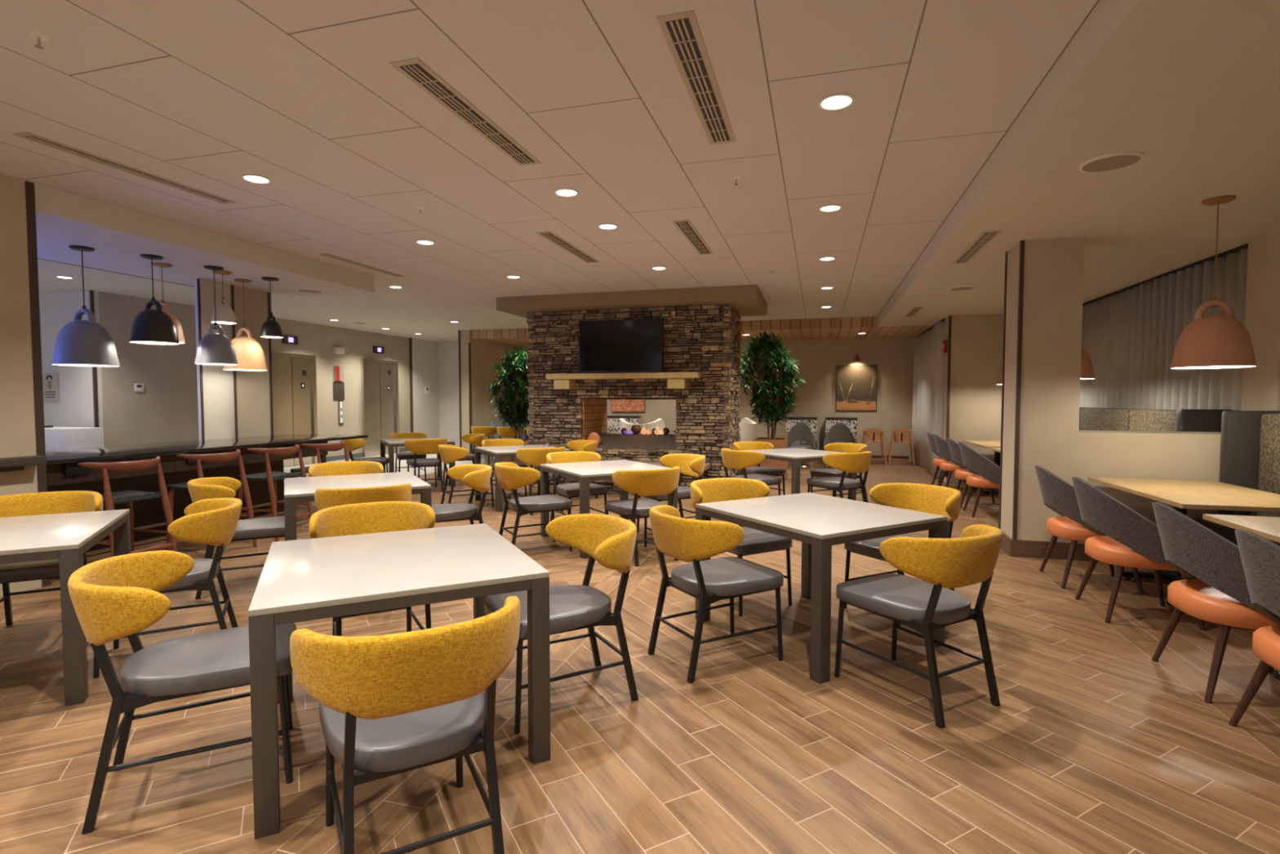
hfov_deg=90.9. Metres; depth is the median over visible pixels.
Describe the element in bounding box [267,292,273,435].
trim
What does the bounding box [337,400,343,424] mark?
panel
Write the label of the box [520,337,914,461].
wall
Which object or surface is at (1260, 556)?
shell chair
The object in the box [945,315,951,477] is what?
trim
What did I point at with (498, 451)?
square table
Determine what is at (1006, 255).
trim
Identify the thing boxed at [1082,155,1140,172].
grille
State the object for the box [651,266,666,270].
recessed light
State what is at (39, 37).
sprinkler head
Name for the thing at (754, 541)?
dining chair
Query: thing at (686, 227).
ceiling vent
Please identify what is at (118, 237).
soffit
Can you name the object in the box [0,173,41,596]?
wall
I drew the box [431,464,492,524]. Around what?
dining chair
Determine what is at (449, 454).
dining chair
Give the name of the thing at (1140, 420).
cushion
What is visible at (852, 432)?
table
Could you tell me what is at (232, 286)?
trim
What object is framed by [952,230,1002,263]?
air vent
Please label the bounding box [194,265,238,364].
pendant lamp
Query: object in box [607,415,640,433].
banquette
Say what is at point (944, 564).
dining chair
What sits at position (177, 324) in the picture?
pendant lamp
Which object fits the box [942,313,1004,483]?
wall
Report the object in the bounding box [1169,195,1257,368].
pendant lamp
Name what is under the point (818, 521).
square table
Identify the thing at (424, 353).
wall
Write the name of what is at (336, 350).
emergency light
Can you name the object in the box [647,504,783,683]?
dining chair
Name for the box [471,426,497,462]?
dining chair
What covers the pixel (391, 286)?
recessed light
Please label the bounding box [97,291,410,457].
wall
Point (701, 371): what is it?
stone fireplace
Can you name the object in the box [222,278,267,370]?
pendant lamp
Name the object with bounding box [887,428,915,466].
high chair
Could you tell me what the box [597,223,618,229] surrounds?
recessed light
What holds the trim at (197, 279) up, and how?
attached to the column at (218, 383)
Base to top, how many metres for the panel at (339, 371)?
0.340 m
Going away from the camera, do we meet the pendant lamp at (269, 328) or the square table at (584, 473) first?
the square table at (584, 473)
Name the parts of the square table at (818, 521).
leg, leg, leg, leg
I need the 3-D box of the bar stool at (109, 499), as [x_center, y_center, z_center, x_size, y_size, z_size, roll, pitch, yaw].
[-4.215,0.730,5.143,0.528,0.937,0.611,1,3,16]
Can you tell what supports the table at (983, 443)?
on the floor
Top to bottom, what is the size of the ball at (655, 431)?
0.110 m
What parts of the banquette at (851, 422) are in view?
rail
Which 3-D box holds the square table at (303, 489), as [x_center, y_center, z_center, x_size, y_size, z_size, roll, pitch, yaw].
[-2.329,0.821,5.162,1.000,0.750,1.080,-1,3,-29]
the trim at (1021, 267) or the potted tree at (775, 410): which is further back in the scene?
the potted tree at (775, 410)
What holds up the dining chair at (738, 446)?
on the floor
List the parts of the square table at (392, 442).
leg, leg, leg, leg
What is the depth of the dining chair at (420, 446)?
9.57 m
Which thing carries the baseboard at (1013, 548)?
attached to the wall column at (1054, 269)
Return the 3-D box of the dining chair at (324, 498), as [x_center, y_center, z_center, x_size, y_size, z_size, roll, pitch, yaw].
[-1.999,0.811,4.570,0.634,0.826,0.675,-1,3,-29]
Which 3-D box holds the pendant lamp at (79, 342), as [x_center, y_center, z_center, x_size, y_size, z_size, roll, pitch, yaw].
[-5.188,-1.122,5.881,0.490,1.092,0.490,1,3,16]
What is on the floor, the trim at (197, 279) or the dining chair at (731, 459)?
the dining chair at (731, 459)
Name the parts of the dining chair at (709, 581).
leg, backrest, leg, seat frame, seat, leg, leg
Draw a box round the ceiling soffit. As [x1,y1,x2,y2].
[496,284,767,318]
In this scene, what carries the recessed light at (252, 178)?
in the ceiling at (304, 96)
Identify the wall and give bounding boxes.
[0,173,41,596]
[39,290,104,446]
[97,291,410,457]
[438,341,459,447]
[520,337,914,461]
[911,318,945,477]
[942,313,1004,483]
[1077,430,1221,543]
[1241,226,1279,410]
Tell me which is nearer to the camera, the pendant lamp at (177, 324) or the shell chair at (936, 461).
the pendant lamp at (177, 324)
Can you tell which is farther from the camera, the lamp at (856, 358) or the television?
the lamp at (856, 358)
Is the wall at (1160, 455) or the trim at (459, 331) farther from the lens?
the trim at (459, 331)
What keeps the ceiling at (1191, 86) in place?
attached to the wall at (976, 340)
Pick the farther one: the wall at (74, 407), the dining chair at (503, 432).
the dining chair at (503, 432)
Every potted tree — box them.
[484,346,531,439]
[738,329,808,439]
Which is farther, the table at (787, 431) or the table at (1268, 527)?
the table at (787, 431)
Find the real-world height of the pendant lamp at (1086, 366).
1.182 m
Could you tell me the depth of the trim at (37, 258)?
6.94 m
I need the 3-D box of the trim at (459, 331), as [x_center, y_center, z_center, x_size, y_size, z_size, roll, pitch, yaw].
[-4.205,-0.739,14.743,0.040,3.030,0.040,1,3,16]
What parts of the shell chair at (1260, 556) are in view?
leg, backrest, seat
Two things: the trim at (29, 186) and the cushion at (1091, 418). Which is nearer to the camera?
the trim at (29, 186)
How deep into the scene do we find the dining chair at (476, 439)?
10.71 m
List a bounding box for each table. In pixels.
[0,508,131,706]
[248,523,550,839]
[284,471,431,540]
[380,437,455,487]
[474,444,569,511]
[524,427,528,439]
[540,459,677,558]
[695,492,947,684]
[737,448,856,500]
[786,430,814,466]
[824,431,854,467]
[963,440,1000,494]
[991,448,1000,452]
[1088,476,1279,607]
[1202,514,1279,680]
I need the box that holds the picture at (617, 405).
[611,399,644,412]
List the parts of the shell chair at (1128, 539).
leg, leg, backrest, seat, leg, leg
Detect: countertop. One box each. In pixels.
[44,425,103,450]
[45,433,368,551]
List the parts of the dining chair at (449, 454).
leg, leg, backrest, seat frame, leg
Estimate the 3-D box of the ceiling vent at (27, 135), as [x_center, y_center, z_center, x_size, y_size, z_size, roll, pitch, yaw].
[-3.559,-1.803,4.487,0.130,0.009,1.410,1,3,16]
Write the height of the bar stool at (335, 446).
0.937 m
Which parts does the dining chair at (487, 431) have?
backrest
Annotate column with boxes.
[194,278,235,439]
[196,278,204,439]
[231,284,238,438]
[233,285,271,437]
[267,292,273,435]
[1000,236,1084,542]
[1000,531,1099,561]
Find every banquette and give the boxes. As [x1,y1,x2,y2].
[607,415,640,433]
[785,417,817,449]
[825,417,857,443]
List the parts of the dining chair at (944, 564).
leg, leg, seat, seat frame, leg, backrest, leg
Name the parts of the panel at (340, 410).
button plate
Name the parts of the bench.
seat, panel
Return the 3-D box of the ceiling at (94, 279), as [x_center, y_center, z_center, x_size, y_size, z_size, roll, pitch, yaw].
[-8.300,-2.166,10.071,6.480,0.090,21.000,1,3,16]
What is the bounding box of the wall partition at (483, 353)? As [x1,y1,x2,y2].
[460,329,519,458]
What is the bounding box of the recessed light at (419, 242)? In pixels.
[415,240,435,244]
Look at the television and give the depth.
9.65 m
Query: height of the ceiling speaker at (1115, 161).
0.012 m
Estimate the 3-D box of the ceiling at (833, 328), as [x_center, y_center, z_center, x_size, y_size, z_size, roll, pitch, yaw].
[1.143,-2.195,14.511,10.020,0.300,2.500,1,3,16]
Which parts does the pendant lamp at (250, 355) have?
cord, handle, lamp shade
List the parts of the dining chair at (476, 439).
leg, seat, backrest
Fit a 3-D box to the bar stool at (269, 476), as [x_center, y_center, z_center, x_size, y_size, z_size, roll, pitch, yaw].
[-3.807,0.667,6.575,0.528,0.937,0.611,1,3,16]
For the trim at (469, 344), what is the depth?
14.65 m
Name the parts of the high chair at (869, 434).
leg, panel, seat, leg, leg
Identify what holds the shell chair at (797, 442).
on the floor
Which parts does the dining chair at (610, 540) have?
leg, seat, seat frame, backrest, leg, leg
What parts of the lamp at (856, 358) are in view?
lamp shade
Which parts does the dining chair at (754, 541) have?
backrest, leg, seat frame, seat, leg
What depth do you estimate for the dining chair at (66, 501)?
3.96 m
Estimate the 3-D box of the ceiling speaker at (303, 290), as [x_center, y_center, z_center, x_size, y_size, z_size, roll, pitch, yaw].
[-4.266,-1.761,8.150,0.320,0.012,0.320,1,3,16]
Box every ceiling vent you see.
[12,131,235,204]
[317,253,404,276]
[388,57,541,165]
[534,231,599,262]
[656,9,735,144]
[671,219,713,254]
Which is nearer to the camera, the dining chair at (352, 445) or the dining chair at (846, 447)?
the dining chair at (846, 447)
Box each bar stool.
[77,456,177,556]
[166,448,257,550]
[237,444,312,542]
[290,440,349,502]
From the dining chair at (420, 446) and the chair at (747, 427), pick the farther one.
the chair at (747, 427)
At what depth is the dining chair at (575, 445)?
9.30 m
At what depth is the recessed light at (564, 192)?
4.89 m
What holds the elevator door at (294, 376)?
in the wall at (166, 410)
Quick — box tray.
[44,425,53,427]
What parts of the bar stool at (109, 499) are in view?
leg, rail, leg, woven seat, leg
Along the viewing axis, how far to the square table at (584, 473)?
6.15 m
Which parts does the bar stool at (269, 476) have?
leg, woven seat, leg, rail, leg, leg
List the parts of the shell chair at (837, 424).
backrest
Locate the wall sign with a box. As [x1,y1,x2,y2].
[42,373,58,400]
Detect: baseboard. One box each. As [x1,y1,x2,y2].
[285,448,408,466]
[871,455,909,461]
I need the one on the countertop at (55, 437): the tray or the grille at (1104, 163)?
the tray
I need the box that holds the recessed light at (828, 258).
[818,256,835,261]
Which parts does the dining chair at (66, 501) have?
leg, seat, seat frame, backrest, leg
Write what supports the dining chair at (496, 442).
on the floor
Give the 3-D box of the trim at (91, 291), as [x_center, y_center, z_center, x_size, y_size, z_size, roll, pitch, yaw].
[-8.449,-0.557,9.772,0.035,3.100,0.040,1,3,16]
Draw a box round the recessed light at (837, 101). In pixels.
[817,93,855,111]
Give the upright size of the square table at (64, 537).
0.750 m
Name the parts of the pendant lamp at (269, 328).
cord, lamp shade, handle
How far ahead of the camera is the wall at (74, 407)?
9.91 m
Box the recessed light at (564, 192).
[553,187,578,196]
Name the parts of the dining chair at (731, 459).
leg, backrest, leg, seat, leg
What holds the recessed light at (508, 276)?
in the ceiling at (304, 96)
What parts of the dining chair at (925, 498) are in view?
leg, seat frame, seat, leg, backrest, leg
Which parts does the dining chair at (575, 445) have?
backrest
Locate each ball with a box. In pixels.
[621,427,627,434]
[631,424,640,434]
[651,428,657,435]
[662,427,669,435]
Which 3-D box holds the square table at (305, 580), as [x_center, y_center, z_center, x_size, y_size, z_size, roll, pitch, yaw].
[-1.042,0.927,2.725,1.000,0.750,1.080,-1,3,-27]
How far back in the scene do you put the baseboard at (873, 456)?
14.57 m
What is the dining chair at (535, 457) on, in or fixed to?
on the floor
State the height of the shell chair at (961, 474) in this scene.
0.904 m
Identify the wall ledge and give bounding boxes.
[0,455,47,471]
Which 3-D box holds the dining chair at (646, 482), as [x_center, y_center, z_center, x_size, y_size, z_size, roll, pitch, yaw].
[0.013,0.762,5.693,0.634,0.826,0.675,-1,3,-29]
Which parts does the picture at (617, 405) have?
frame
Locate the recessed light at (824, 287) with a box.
[820,286,834,288]
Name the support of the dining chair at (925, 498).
on the floor
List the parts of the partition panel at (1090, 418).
panel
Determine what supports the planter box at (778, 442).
on the floor
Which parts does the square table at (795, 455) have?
leg, leg, leg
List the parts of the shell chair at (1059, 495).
leg, backrest, leg, seat, leg, leg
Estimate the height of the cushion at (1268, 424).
0.850 m
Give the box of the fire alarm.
[942,339,947,353]
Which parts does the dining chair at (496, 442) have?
leg, backrest, seat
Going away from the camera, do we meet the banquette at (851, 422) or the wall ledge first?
the wall ledge
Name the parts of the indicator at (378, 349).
panel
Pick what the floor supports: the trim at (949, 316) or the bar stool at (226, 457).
the bar stool at (226, 457)
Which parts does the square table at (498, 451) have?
leg, leg, leg, leg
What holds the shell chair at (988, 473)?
on the floor
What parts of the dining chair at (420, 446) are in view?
leg, seat, seat frame, backrest, leg, leg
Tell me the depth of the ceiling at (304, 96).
3.78 m
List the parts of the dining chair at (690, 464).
leg, seat, seat frame, leg, backrest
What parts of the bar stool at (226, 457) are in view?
leg, leg, woven seat, rail, leg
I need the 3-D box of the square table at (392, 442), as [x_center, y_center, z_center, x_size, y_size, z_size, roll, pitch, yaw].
[-3.696,0.590,10.442,1.000,0.750,1.080,-1,3,-29]
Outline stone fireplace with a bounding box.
[526,304,741,494]
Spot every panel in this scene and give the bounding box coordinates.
[333,365,343,381]
[333,382,344,399]
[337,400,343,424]
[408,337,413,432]
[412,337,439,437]
[1079,407,1233,431]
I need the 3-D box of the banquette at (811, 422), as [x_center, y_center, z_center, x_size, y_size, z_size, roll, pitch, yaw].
[3.788,0.224,14.817,0.720,0.900,0.630,1,3,16]
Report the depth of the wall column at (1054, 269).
5.60 m
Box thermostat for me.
[133,382,143,391]
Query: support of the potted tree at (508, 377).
on the planter box at (508, 459)
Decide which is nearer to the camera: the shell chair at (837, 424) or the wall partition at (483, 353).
the shell chair at (837, 424)
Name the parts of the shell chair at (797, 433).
seat, backrest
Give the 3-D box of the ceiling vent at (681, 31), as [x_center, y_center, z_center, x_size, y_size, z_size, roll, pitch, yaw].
[0.333,-1.751,3.294,0.160,0.009,1.380,1,3,16]
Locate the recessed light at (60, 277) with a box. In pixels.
[55,275,74,279]
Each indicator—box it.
[281,334,297,344]
[373,346,384,353]
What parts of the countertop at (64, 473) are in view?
panel, foot rail, post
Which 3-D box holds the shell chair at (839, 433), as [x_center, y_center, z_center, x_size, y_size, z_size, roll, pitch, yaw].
[4.005,0.420,12.660,0.600,0.904,0.657,1,3,16]
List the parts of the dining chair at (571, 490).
leg, backrest, seat frame, seat, leg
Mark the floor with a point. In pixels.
(1092, 744)
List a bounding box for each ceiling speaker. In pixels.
[296,288,324,293]
[352,321,368,324]
[947,285,976,290]
[1078,151,1145,173]
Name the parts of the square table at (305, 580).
leg, leg, leg, leg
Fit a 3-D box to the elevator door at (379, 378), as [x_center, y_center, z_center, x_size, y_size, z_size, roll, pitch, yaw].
[-6.617,-0.492,16.091,0.070,2.420,1.330,1,3,16]
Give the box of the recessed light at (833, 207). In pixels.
[817,204,842,212]
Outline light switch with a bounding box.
[424,386,429,394]
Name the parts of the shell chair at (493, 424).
backrest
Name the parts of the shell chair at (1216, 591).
leg, backrest, leg, seat, leg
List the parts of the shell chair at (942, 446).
leg, backrest, leg, seat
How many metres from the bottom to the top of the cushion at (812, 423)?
0.510 m
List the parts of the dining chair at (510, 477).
leg, leg, backrest, seat frame, seat, leg, leg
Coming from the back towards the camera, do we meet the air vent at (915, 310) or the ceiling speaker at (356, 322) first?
the ceiling speaker at (356, 322)
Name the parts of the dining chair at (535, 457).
leg, seat frame, backrest, seat, leg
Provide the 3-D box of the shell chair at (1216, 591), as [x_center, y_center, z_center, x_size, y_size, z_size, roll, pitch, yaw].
[2.917,0.837,3.119,0.657,0.904,0.600,1,3,16]
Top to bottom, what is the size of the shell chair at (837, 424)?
0.904 m
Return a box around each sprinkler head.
[27,31,48,48]
[416,206,424,214]
[731,176,741,185]
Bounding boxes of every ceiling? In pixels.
[0,0,1099,330]
[37,259,458,342]
[470,316,933,346]
[877,0,1279,326]
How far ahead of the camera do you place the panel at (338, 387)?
14.69 m
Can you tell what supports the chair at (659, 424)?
on the floor
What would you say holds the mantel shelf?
attached to the stone fireplace
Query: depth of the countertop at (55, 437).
9.12 m
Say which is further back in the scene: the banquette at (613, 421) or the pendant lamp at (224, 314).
the banquette at (613, 421)
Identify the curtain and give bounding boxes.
[1080,243,1248,410]
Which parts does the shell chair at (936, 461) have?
leg, backrest, leg, seat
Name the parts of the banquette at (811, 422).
rail, seat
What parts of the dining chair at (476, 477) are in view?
seat, seat frame, backrest, leg, leg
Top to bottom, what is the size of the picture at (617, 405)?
0.400 m
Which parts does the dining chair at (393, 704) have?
leg, leg, seat, backrest, seat frame, leg, leg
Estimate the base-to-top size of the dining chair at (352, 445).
0.826 m
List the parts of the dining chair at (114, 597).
leg, leg, backrest, seat frame, seat, leg, leg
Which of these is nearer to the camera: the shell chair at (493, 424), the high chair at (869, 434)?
the high chair at (869, 434)
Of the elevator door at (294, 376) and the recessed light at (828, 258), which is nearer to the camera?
the recessed light at (828, 258)
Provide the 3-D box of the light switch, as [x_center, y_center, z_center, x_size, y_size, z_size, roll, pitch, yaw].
[-6.060,-1.043,17.889,0.026,0.211,0.199,1,3,16]
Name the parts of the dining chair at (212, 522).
leg, leg, seat frame, seat, backrest, leg, leg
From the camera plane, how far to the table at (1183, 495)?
4.57 m
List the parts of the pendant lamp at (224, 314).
cord, handle, lamp shade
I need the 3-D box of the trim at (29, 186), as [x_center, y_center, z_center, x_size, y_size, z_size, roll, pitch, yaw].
[-4.643,-0.303,4.770,0.255,3.030,0.055,1,3,16]
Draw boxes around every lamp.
[50,244,119,366]
[128,253,179,344]
[151,262,185,343]
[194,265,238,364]
[210,270,236,324]
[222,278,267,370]
[259,276,283,337]
[853,354,861,360]
[995,365,1002,384]
[1080,343,1095,379]
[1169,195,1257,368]
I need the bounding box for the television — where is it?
[578,318,663,373]
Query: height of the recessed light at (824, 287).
0.008 m
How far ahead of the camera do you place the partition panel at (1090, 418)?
6.79 m
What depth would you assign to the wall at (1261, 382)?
5.31 m
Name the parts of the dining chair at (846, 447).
seat, seat frame, backrest, leg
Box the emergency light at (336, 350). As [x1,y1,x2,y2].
[333,346,344,354]
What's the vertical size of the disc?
0.253 m
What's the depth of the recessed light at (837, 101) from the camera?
3.40 m
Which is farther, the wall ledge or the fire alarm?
the fire alarm
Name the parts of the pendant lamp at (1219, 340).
lamp shade, handle, cord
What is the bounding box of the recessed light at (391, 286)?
[388,285,402,288]
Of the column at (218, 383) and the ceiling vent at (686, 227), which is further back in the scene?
the column at (218, 383)
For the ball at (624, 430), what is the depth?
10.50 m
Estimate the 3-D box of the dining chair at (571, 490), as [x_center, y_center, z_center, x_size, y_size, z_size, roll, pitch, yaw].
[-0.695,0.707,6.963,0.634,0.826,0.675,-1,3,-29]
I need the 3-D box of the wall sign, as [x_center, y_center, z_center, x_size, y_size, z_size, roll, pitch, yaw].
[-9.368,-0.637,10.000,0.320,0.440,0.028,1,3,16]
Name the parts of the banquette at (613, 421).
rail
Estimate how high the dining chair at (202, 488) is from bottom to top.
0.826 m
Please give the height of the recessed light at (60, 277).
0.008 m
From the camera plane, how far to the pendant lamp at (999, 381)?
9.54 m
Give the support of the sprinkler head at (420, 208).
attached to the ceiling at (304, 96)
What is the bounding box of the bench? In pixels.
[1191,410,1279,546]
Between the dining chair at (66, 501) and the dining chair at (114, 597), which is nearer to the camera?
the dining chair at (114, 597)
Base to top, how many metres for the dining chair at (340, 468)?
0.826 m
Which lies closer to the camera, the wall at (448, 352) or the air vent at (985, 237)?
the air vent at (985, 237)
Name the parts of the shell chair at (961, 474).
leg, backrest, leg, seat, leg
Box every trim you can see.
[25,180,50,586]
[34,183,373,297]
[37,257,194,287]
[88,289,98,426]
[457,329,462,447]
[468,342,471,453]
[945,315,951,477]
[998,251,1007,528]
[1012,240,1024,539]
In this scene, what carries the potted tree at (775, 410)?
on the planter box at (778, 442)
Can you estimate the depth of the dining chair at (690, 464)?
6.82 m
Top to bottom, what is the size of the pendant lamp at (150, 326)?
0.852 m
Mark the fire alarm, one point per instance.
(944, 341)
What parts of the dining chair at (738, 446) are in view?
backrest, seat, seat frame, leg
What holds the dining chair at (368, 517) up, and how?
on the floor
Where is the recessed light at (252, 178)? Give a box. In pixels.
[240,173,271,183]
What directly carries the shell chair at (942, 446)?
on the floor
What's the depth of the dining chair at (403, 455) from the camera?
11.15 m
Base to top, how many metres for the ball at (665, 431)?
0.120 m
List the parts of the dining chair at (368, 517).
leg, leg, backrest, seat frame, leg, leg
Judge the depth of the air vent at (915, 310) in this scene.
10.14 m
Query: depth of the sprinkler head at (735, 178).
4.57 m
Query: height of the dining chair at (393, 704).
0.826 m
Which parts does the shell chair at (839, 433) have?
backrest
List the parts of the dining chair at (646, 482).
seat frame, seat, leg, leg, backrest, leg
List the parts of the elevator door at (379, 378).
door panel, door panel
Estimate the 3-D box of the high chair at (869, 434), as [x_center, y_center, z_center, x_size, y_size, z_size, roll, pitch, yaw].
[5.162,0.424,13.951,0.532,0.784,0.512,1,3,13]
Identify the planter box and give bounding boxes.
[502,439,529,467]
[753,437,787,480]
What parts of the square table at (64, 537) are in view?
leg, leg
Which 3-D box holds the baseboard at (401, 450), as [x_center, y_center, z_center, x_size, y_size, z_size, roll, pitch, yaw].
[-7.208,0.748,14.154,0.020,0.110,8.800,1,3,16]
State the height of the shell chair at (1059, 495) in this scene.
0.904 m
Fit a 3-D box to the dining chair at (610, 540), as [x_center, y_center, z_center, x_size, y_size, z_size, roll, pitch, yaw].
[-0.364,0.880,3.006,0.675,0.826,0.634,-1,3,-29]
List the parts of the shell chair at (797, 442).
seat, backrest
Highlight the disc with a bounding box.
[587,431,600,445]
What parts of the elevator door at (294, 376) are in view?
door panel, door panel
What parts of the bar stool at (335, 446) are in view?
woven seat, leg, rail, leg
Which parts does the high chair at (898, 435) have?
leg, leg, panel, seat, leg, leg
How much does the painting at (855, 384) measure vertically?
1.060 m
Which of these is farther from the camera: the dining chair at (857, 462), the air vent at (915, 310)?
the air vent at (915, 310)
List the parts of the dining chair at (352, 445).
backrest, seat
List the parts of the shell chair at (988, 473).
leg, leg, backrest, seat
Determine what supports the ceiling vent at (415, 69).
in the ceiling at (304, 96)
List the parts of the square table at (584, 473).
leg, leg, leg, leg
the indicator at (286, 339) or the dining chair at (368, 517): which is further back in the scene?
the indicator at (286, 339)
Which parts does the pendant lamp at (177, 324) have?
cord, handle, lamp shade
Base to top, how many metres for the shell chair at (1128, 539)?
0.904 m
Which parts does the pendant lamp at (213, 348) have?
cord, handle, lamp shade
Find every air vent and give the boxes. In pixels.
[904,306,924,316]
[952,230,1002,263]
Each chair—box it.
[0,490,102,626]
[67,550,296,834]
[93,497,242,678]
[186,476,285,599]
[289,595,520,853]
[308,461,383,476]
[308,501,435,635]
[314,483,411,510]
[342,438,388,472]
[389,432,426,481]
[404,438,447,492]
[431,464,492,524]
[438,444,494,507]
[443,433,484,484]
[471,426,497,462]
[481,438,526,496]
[484,513,638,733]
[490,421,519,460]
[494,462,572,551]
[497,426,524,438]
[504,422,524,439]
[515,446,565,515]
[546,451,607,521]
[549,440,597,498]
[604,466,679,566]
[619,417,665,433]
[636,453,705,532]
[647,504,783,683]
[689,477,792,616]
[720,448,782,495]
[732,441,785,494]
[738,417,755,441]
[786,422,813,464]
[786,425,815,469]
[806,451,871,502]
[809,442,867,502]
[823,426,854,468]
[826,422,853,443]
[834,524,1002,728]
[844,482,961,626]
[862,427,887,465]
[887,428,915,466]
[926,431,973,490]
[933,433,983,497]
[946,438,999,507]
[958,441,999,517]
[1035,465,1144,594]
[1071,476,1205,631]
[1151,502,1279,703]
[1228,529,1279,726]
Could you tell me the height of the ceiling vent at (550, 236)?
0.009 m
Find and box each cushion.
[785,418,817,440]
[1079,407,1082,430]
[1080,407,1133,431]
[1128,408,1176,431]
[1257,413,1279,516]
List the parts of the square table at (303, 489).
leg, leg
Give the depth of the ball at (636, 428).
10.44 m
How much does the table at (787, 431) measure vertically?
0.745 m
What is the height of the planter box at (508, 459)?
0.600 m
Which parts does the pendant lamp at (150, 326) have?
cord, handle, lamp shade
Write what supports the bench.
on the floor
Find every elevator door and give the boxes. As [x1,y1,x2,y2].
[271,351,317,466]
[360,358,399,457]
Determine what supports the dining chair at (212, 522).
on the floor
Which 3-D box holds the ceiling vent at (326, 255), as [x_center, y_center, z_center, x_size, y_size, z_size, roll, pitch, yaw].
[-3.324,-1.940,7.614,0.130,0.009,1.360,1,3,16]
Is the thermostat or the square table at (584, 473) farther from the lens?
the thermostat
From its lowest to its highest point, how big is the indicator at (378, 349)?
0.170 m
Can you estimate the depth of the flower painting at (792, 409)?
15.14 m
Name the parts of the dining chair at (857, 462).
seat, seat frame, leg, backrest, leg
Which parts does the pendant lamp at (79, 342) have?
cord, handle, lamp shade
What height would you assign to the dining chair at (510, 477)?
0.826 m
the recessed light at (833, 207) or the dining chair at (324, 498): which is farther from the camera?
the recessed light at (833, 207)
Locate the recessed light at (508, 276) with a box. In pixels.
[506,275,520,278]
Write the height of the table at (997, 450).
0.750 m
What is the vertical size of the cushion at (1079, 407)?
0.850 m
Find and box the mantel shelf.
[546,372,701,379]
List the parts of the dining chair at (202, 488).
leg, leg, backrest, seat frame, seat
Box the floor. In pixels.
[0,451,1279,853]
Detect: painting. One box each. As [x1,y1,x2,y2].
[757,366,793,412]
[835,364,877,410]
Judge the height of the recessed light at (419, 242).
0.008 m
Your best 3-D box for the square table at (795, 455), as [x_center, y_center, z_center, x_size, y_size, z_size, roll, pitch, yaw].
[1.983,0.695,8.041,1.000,0.750,1.080,-1,3,-29]
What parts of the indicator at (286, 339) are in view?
panel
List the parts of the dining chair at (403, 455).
leg, leg, backrest, seat frame, seat, leg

